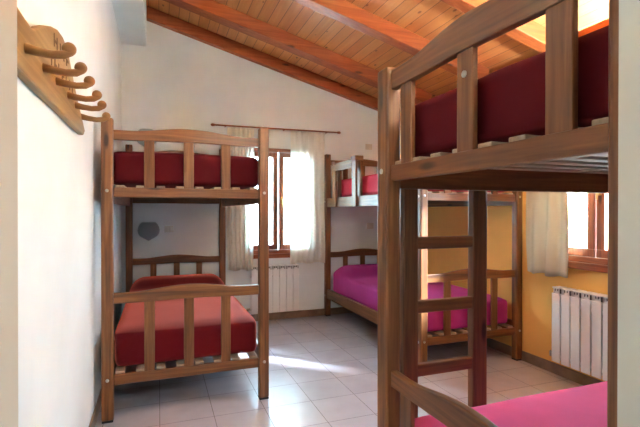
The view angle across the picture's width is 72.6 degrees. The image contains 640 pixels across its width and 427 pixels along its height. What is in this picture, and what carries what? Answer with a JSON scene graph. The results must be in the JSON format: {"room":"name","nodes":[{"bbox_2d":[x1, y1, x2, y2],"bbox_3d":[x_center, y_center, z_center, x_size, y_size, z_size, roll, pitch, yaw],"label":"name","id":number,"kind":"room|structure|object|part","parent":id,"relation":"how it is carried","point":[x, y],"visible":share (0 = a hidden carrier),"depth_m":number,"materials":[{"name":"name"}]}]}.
{"room":"hostel dormitory room","nodes":[
{"label":"hostel dormitory room","id":0,"kind":"room"},
{"bbox_2d":[17,0,121,426],"bbox_3d":[-1.360,-0.537,2.350,0.200,3.550,4.857,0,0,-20],"label":"wall","id":1,"kind":"structure","parent":0,"point":[59,168],"depth_m":1.79,"materials":[{"name":"white paint"}]},
{"bbox_2d":[17,7,110,134],"bbox_3d":[-0.868,-0.512,1.522,0.148,0.288,1.262,0,0,-20],"label":"coat rack","id":2,"kind":"object","parent":1,"relation":"attached to","point":[43,55],"visible":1,"depth_m":1.38,"materials":[{"name":"brown wood"}]},
{"bbox_2d":[89,390,100,426],"bbox_3d":[-1.260,1.198,2.389,0.012,0.080,4.445,0,0,-20],"label":"baseboard","id":3,"kind":"structure","parent":1,"relation":"attached to","point":[93,421],"depth_m":2.58,"materials":[{"name":"brown wood"}]},
{"bbox_2d":[112,0,146,46],"bbox_3d":[-1.152,-1.931,2.420,0.243,0.398,4.457,0,0,-20],"label":"trim","id":4,"kind":"structure","parent":1,"relation":"attached to","point":[130,15],"depth_m":3.95,"materials":[{"name":"white paint"}]},
{"bbox_2d":[121,21,377,314],"bbox_3d":[-0.560,-0.492,5.129,3.230,3.435,0.200,0,0,-20],"label":"wall","id":5,"kind":"structure","parent":0,"point":[176,81],"depth_m":4.81,"materials":[{"name":"white paint"}]},
{"bbox_2d":[137,129,155,145],"bbox_3d":[-1.797,-0.781,4.516,0.218,0.193,0.088,0,0,-20],"label":"wall lamp","id":6,"kind":"object","parent":5,"relation":"attached to","point":[139,142],"visible":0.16,"depth_m":4.50,"materials":[{"name":"grey glass"}]},
{"bbox_2d":[137,222,159,240],"bbox_3d":[-1.781,0.189,4.527,0.218,0.193,0.088,0,0,-20],"label":"wall lamp","id":7,"kind":"object","parent":5,"relation":"attached to","point":[148,231],"visible":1,"depth_m":4.51,"materials":[{"name":"grey glass"}]},
{"bbox_2d":[164,226,172,231],"bbox_3d":[-1.605,0.165,4.632,0.090,0.070,0.013,0,0,-20],"label":"light switch","id":8,"kind":"object","parent":5,"relation":"attached to","point":[166,228],"visible":1,"depth_m":4.62,"materials":[{"name":"grey plastic"}]},
{"bbox_2d":[253,147,290,258],"bbox_3d":[-0.485,-0.119,5.057,0.940,1.260,0.110,0,0,-20],"label":"window","id":9,"kind":"structure","parent":5,"relation":"in","point":[278,249],"depth_m":5.05,"materials":[{"name":"red wood"}]},
{"bbox_3d":[-0.676,-0.144,5.000,0.386,1.122,0.045,0,0,-20],"label":"sash","id":10,"kind":"part","parent":9,"relation":"part of","materials":[{"name":"red wood"}]},
{"bbox_3d":[-0.475,0.486,5.032,0.940,0.050,0.050,0,0,-20],"label":"sill","id":11,"kind":"part","parent":9,"relation":"part of","materials":[{"name":"red wood"}]},
{"bbox_3d":[-0.302,-0.144,5.138,0.386,1.122,0.045,0,0,-20],"label":"sash","id":12,"kind":"part","parent":9,"relation":"part of","materials":[{"name":"red wood"}]},
{"bbox_2d":[247,264,298,313],"bbox_3d":[-0.539,0.859,4.990,0.615,0.535,0.088,0,0,-20],"label":"radiator","id":13,"kind":"object","parent":5,"relation":"attached to","point":[283,281],"visible":0.72,"depth_m":4.98,"materials":[{"name":"white metal"}]},
{"bbox_2d":[211,123,340,133],"bbox_3d":[-0.477,-0.964,4.997,1.525,0.041,0.102,0,0,-20],"label":"curtain rod","id":14,"kind":"object","parent":5,"relation":"attached to","point":[212,124],"visible":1,"depth_m":4.95,"materials":[{"name":"red wood"}]},
{"bbox_2d":[226,127,254,270],"bbox_3d":[-0.877,-0.157,4.817,0.311,1.584,0.044,0,0,-20],"label":"curtain","id":15,"kind":"object","parent":14,"relation":"hanging from","point":[240,219],"visible":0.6,"depth_m":4.82,"materials":[{"name":"white fabric"}]},
{"bbox_2d":[290,131,324,263],"bbox_3d":[-0.143,-0.184,5.088,0.434,1.540,0.044,0,0,-20],"label":"curtain","id":16,"kind":"object","parent":14,"relation":"hanging from","point":[307,233],"visible":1,"depth_m":5.09,"materials":[{"name":"white fabric"}]},
{"bbox_2d":[251,307,353,320],"bbox_3d":[-0.529,1.186,5.035,3.218,0.080,0.012,0,0,-20],"label":"baseboard","id":17,"kind":"structure","parent":5,"relation":"attached to","point":[338,310],"depth_m":5.15,"materials":[{"name":"brown wood"}]},
{"bbox_2d":[365,144,371,149],"bbox_3d":[0.610,-0.832,5.447,0.090,0.070,0.013,0,0,-20],"label":"light switch","id":18,"kind":"object","parent":5,"relation":"attached to","point":[367,146],"visible":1,"depth_m":5.44,"materials":[{"name":"grey plastic"}]},
{"bbox_2d":[367,223,372,228],"bbox_3d":[0.629,0.157,5.459,0.090,0.070,0.013,0,0,-20],"label":"light switch","id":19,"kind":"object","parent":5,"relation":"attached to","point":[369,225],"visible":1,"depth_m":5.46,"materials":[{"name":"grey plastic"}]},
{"bbox_2d":[0,0,639,426],"bbox_3d":[1.056,-0.470,0.761,3.230,3.435,0.200,0,0,-20],"label":"door frame","id":20,"kind":"structure","parent":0,"point":[628,367],"depth_m":0.61,"materials":[{"name":"beige paint"}]},
{"bbox_2d":[95,313,582,426],"bbox_3d":[0.247,1.296,2.954,3.630,0.120,4.857,0,0,-20],"label":"floor","id":21,"kind":"structure","parent":0,"point":[323,369],"depth_m":3.13,"materials":[{"name":"tile"}]},
{"bbox_2d":[100,118,268,423],"bbox_3d":[-1.169,0.266,3.695,1.017,1.933,2.077,0,0,-20],"label":"bunk bed","id":22,"kind":"object","parent":21,"relation":"on","point":[224,195],"visible":0.8,"depth_m":2.76,"materials":[{"name":"brown wood"}]},
{"bbox_3d":[-1.263,0.330,2.590,0.065,1.791,0.060,0,0,-20],"label":"post","id":23,"kind":"part","parent":22,"relation":"part of","materials":[{"name":"brown wood"}]},
{"bbox_3d":[-1.614,0.969,3.534,0.030,0.112,1.947,0,0,-20],"label":"rail","id":24,"kind":"part","parent":22,"relation":"part of","materials":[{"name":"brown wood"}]},
{"bbox_3d":[-1.613,-0.122,3.528,0.030,0.106,1.947,0,0,-20],"label":"rail","id":25,"kind":"part","parent":22,"relation":"part of","materials":[{"name":"brown wood"}]},
{"bbox_3d":[-1.959,0.256,4.472,0.065,1.921,0.060,0,0,-20],"label":"post","id":26,"kind":"part","parent":22,"relation":"part of","materials":[{"name":"brown wood"}]},
{"bbox_3d":[-1.516,-0.624,4.630,0.877,0.089,0.028,0,0,-20],"label":"curved rail","id":27,"kind":"part","parent":22,"relation":"part of","materials":[{"name":"brown wood"}]},
{"bbox_3d":[-1.516,-0.137,4.632,0.877,0.060,0.028,0,0,-20],"label":"rail","id":28,"kind":"part","parent":22,"relation":"part of","materials":[{"name":"brown wood"}]},
{"bbox_3d":[-1.517,0.483,4.635,0.877,0.093,0.028,0,0,-20],"label":"curved rail","id":29,"kind":"part","parent":22,"relation":"part of","materials":[{"name":"brown wood"}]},
{"bbox_2d":[114,274,255,365],"bbox_3d":[-1.169,0.783,3.697,0.898,0.319,1.940,0,0,-20],"label":"mattress","id":30,"kind":"object","parent":22,"relation":"on","point":[169,314],"visible":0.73,"depth_m":2.90,"materials":[{"name":"red fabric"}]},
{"bbox_2d":[114,151,257,188],"bbox_3d":[-1.169,-0.292,3.692,0.930,0.232,1.939,0,0,-20],"label":"mattress","id":31,"kind":"object","parent":22,"relation":"on","point":[128,166],"visible":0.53,"depth_m":2.77,"materials":[{"name":"red fabric"}]},
{"bbox_3d":[-0.821,-0.127,2.753,0.877,0.060,0.028,0,0,-20],"label":"rail","id":32,"kind":"part","parent":22,"relation":"part of","materials":[{"name":"brown wood"}]},
{"bbox_3d":[-0.821,-0.485,2.752,0.877,0.089,0.028,0,0,-20],"label":"curved rail","id":33,"kind":"part","parent":22,"relation":"part of","materials":[{"name":"brown wood"}]},
{"bbox_3d":[-0.822,0.993,2.759,0.877,0.062,0.028,0,0,-20],"label":"rail","id":34,"kind":"part","parent":22,"relation":"part of","materials":[{"name":"brown wood"}]},
{"bbox_3d":[-0.822,0.492,2.756,0.877,0.093,0.028,0,0,-20],"label":"curved rail","id":35,"kind":"part","parent":22,"relation":"part of","materials":[{"name":"brown wood"}]},
{"bbox_3d":[-1.075,0.254,4.799,0.065,1.921,0.060,0,0,-20],"label":"post","id":36,"kind":"part","parent":22,"relation":"part of","materials":[{"name":"brown wood"}]},
{"bbox_3d":[-0.724,-0.123,3.857,0.030,0.106,1.947,0,0,-20],"label":"rail","id":37,"kind":"part","parent":22,"relation":"part of","materials":[{"name":"brown wood"}]},
{"bbox_3d":[-0.725,0.968,3.862,0.030,0.112,1.947,0,0,-20],"label":"rail","id":38,"kind":"part","parent":22,"relation":"part of","materials":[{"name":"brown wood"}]},
{"bbox_3d":[-0.379,0.329,2.917,0.065,1.791,0.060,0,0,-20],"label":"post","id":39,"kind":"part","parent":22,"relation":"part of","materials":[{"name":"brown wood"}]},
{"bbox_2d":[324,154,521,362],"bbox_3d":[0.870,0.263,4.453,1.024,1.933,2.077,0,0,-20],"label":"bunk bed","id":40,"kind":"object","parent":21,"relation":"on","point":[446,198],"visible":0.53,"depth_m":3.65,"materials":[{"name":"brown wood"}]},
{"bbox_3d":[0.091,0.253,5.235,0.065,1.921,0.060,0,0,-20],"label":"post","id":41,"kind":"part","parent":40,"relation":"part of","materials":[{"name":"brown wood"}]},
{"bbox_3d":[0.165,-0.309,4.932,0.020,0.472,0.096,0,0,-20],"label":"guard post","id":42,"kind":"part","parent":40,"relation":"part of","materials":[{"name":"brown wood"}]},
{"bbox_3d":[0.220,-0.354,4.952,0.020,0.382,0.096,0,0,-20],"label":"guard post","id":43,"kind":"part","parent":40,"relation":"part of","materials":[{"name":"brown wood"}]},
{"bbox_3d":[0.257,-0.517,4.680,0.024,0.090,0.437,0,0,-20],"label":"guard rail","id":44,"kind":"part","parent":40,"relation":"part of","materials":[{"name":"brown wood"}]},
{"bbox_3d":[0.436,0.966,4.296,0.030,0.112,1.947,0,0,-20],"label":"rail","id":45,"kind":"part","parent":40,"relation":"part of","materials":[{"name":"brown wood"}]},
{"bbox_3d":[0.436,-0.125,4.291,0.030,0.106,1.947,0,0,-20],"label":"rail","id":46,"kind":"part","parent":40,"relation":"part of","materials":[{"name":"brown wood"}]},
{"bbox_3d":[0.350,-0.307,4.430,0.020,0.472,0.096,0,0,-20],"label":"guard post","id":47,"kind":"part","parent":40,"relation":"part of","materials":[{"name":"brown wood"}]},
{"bbox_3d":[0.529,0.480,5.396,0.869,0.093,0.028,0,0,-20],"label":"curved rail","id":48,"kind":"part","parent":40,"relation":"part of","materials":[{"name":"brown wood"}]},
{"bbox_3d":[0.530,-0.627,5.391,0.869,0.089,0.028,0,0,-20],"label":"curved rail","id":49,"kind":"part","parent":40,"relation":"part of","materials":[{"name":"brown wood"}]},
{"bbox_3d":[0.405,-0.352,4.450,0.020,0.382,0.096,0,0,-20],"label":"guard post","id":50,"kind":"part","parent":40,"relation":"part of","materials":[{"name":"brown wood"}]},
{"bbox_2d":[333,264,506,331],"bbox_3d":[0.877,0.770,4.458,0.866,0.341,1.940,0,0,-20],"label":"mattress","id":51,"kind":"object","parent":40,"relation":"on","point":[359,283],"visible":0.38,"depth_m":4.26,"materials":[{"name":"fabric"}]},
{"bbox_3d":[0.787,0.327,3.353,0.065,1.791,0.060,0,0,-20],"label":"post","id":52,"kind":"part","parent":40,"relation":"part of","materials":[{"name":"brown wood"}]},
{"bbox_2d":[342,174,504,196],"bbox_3d":[0.877,-0.287,4.454,0.866,0.218,1.940,0,0,-20],"label":"mattress","id":53,"kind":"object","parent":40,"relation":"on","point":[369,182],"visible":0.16,"depth_m":4.32,"materials":[{"name":"red fabric"}]},
{"bbox_3d":[1.318,-0.126,4.617,0.030,0.106,1.947,0,0,-20],"label":"rail","id":54,"kind":"part","parent":40,"relation":"part of","materials":[{"name":"brown wood"}]},
{"bbox_3d":[1.224,0.990,3.520,0.869,0.062,0.028,0,0,-20],"label":"rail","id":55,"kind":"part","parent":40,"relation":"part of","materials":[{"name":"brown wood"}]},
{"bbox_3d":[1.225,-0.130,3.515,0.869,0.060,0.028,0,0,-20],"label":"rail","id":56,"kind":"part","parent":40,"relation":"part of","materials":[{"name":"brown wood"}]},
{"bbox_3d":[1.224,0.490,3.518,0.869,0.093,0.028,0,0,-20],"label":"curved rail","id":57,"kind":"part","parent":40,"relation":"part of","materials":[{"name":"brown wood"}]},
{"bbox_3d":[1.317,0.965,4.622,0.030,0.112,1.947,0,0,-20],"label":"rail","id":58,"kind":"part","parent":40,"relation":"part of","materials":[{"name":"brown wood"}]},
{"bbox_3d":[1.663,0.326,3.677,0.065,1.791,0.060,0,0,-20],"label":"post","id":59,"kind":"part","parent":40,"relation":"part of","materials":[{"name":"brown wood"}]},
{"bbox_2d":[377,0,618,426],"bbox_3d":[1.313,0.346,1.537,2.000,1.794,0.994,0,0,-20],"label":"bunk bed","id":60,"kind":"object","parent":21,"relation":"on","point":[569,158],"visible":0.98,"depth_m":1.47,"materials":[{"name":"brown wood"}]},
{"bbox_3d":[0.255,0.349,1.616,0.060,1.762,0.075,0,0,-20],"label":"post","id":61,"kind":"part","parent":60,"relation":"part of","materials":[{"name":"brown wood"}]},
{"bbox_3d":[0.344,0.532,1.690,0.066,1.420,0.036,0,0,-20],"label":"ladder rail","id":62,"kind":"part","parent":60,"relation":"part of","materials":[{"name":"brown wood"}]},
{"bbox_3d":[0.412,0.584,1.198,0.028,0.090,0.820,0,0,-20],"label":"curved rail","id":63,"kind":"part","parent":60,"relation":"part of","materials":[{"name":"brown wood"}]},
{"bbox_3d":[0.651,0.532,1.804,0.070,1.420,0.036,0,0,-20],"label":"ladder rail","id":64,"kind":"part","parent":60,"relation":"part of","materials":[{"name":"brown wood"}]},
{"bbox_3d":[0.412,-0.497,1.193,0.028,0.104,0.820,0,0,-20],"label":"curved rail","id":65,"kind":"part","parent":60,"relation":"part of","materials":[{"name":"brown wood"}]},
{"bbox_3d":[0.412,-0.144,1.194,0.028,0.056,0.820,0,0,-20],"label":"rail","id":66,"kind":"part","parent":60,"relation":"part of","materials":[{"name":"brown wood"}]},
{"bbox_3d":[1.159,-0.149,1.951,1.870,0.110,0.030,0,0,-20],"label":"rail","id":67,"kind":"part","parent":60,"relation":"part of","materials":[{"name":"brown wood"}]},
{"bbox_2d":[415,381,606,426],"bbox_3d":[1.315,0.839,1.533,1.862,0.232,0.852,0,0,-20],"label":"mattress","id":68,"kind":"object","parent":60,"relation":"on","point":[586,405],"visible":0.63,"depth_m":1.62,"materials":[{"name":"pink fabric"}]},
{"bbox_2d":[415,25,608,156],"bbox_3d":[1.315,-0.298,1.528,1.862,0.220,0.850,0,0,-20],"label":"mattress","id":69,"kind":"object","parent":60,"relation":"on","point":[511,98],"visible":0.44,"depth_m":1.09,"materials":[{"name":"red fabric"}]},
{"bbox_3d":[0.565,0.354,0.776,0.060,1.762,0.075,0,0,-20],"label":"post","id":70,"kind":"part","parent":60,"relation":"part of","materials":[{"name":"brown wood"}]},
{"bbox_2d":[146,0,608,110],"bbox_3d":[0.249,-1.752,2.939,3.630,1.100,4.857,0,0,-20],"label":"ceiling","id":71,"kind":"structure","parent":0,"point":[340,48],"depth_m":4.10,"materials":[{"name":"brown wood"}]},
{"bbox_2d":[400,111,607,381],"bbox_3d":[1.856,-0.024,3.542,0.200,2.516,4.857,0,0,-20],"label":"wall","id":72,"kind":"structure","parent":0,"point":[537,289],"depth_m":3.81,"materials":[{"name":"paint"}]},
{"bbox_2d":[451,328,602,385],"bbox_3d":[1.758,1.194,3.506,0.012,0.080,4.445,0,0,-20],"label":"baseboard","id":73,"kind":"structure","parent":72,"relation":"attached to","point":[557,369],"depth_m":3.42,"materials":[{"name":"brown wood"}]},
{"bbox_2d":[549,286,607,380],"bbox_3d":[1.921,0.834,2.955,0.088,0.563,0.856,0,0,-20],"label":"radiator","id":74,"kind":"object","parent":72,"relation":"attached to","point":[579,317],"visible":0.71,"depth_m":3.06,"materials":[{"name":"white metal"}]},
{"bbox_2d":[568,193,607,272],"bbox_3d":[1.937,-0.141,3.051,0.110,1.085,1.060,0,0,-20],"label":"window","id":75,"kind":"structure","parent":72,"relation":"in","point":[594,257],"depth_m":3.06,"materials":[{"name":"red wood"}]},
{"bbox_3d":[1.869,-0.167,3.270,0.045,0.947,0.446,0,0,-20],"label":"sash","id":76,"kind":"part","parent":75,"relation":"part of","materials":[{"name":"red wood"}]},
{"bbox_3d":[1.908,0.377,3.043,0.050,0.050,1.060,0,0,-20],"label":"sill","id":77,"kind":"part","parent":75,"relation":"part of","materials":[{"name":"red wood"}]},
{"bbox_3d":[1.951,-0.166,3.056,0.080,1.035,1.000,0,0,-20],"label":"frame","id":78,"kind":"part","parent":75,"relation":"part of","materials":[{"name":"red wood"}]},
{"bbox_3d":[2.028,-0.165,2.840,0.045,0.947,0.446,0,0,-20],"label":"sash","id":79,"kind":"part","parent":75,"relation":"part of","materials":[{"name":"red wood"}]},
{"bbox_3d":[1.893,-0.831,3.010,0.099,0.034,1.320,0,0,-20],"label":"curtain rod","id":80,"kind":"object","parent":72,"relation":"attached to","visible":0},
{"bbox_2d":[526,192,568,277],"bbox_3d":[1.734,-0.172,3.341,0.048,1.300,0.390,0,0,-20],"label":"curtain","id":81,"kind":"object","parent":80,"relation":"hanging from","point":[547,221],"visible":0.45,"depth_m":3.31,"materials":[{"name":"white fabric"}]},
{"label":"outside","id":82,"kind":"structure","parent":0,"visible":0},
{"bbox_2d":[253,224,586,246],"bbox_3d":[2.087,1.430,8.776,70.000,0.199,75.000,0,0,-20],"label":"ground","id":83,"kind":"structure","parent":82,"point":[287,227],"depth_m":25.89,"materials":[{"name":"white"}]},
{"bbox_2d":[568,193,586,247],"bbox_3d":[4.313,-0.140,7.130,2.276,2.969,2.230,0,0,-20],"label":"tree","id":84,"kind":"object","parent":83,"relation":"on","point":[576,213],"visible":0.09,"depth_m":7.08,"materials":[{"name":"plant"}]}
]}

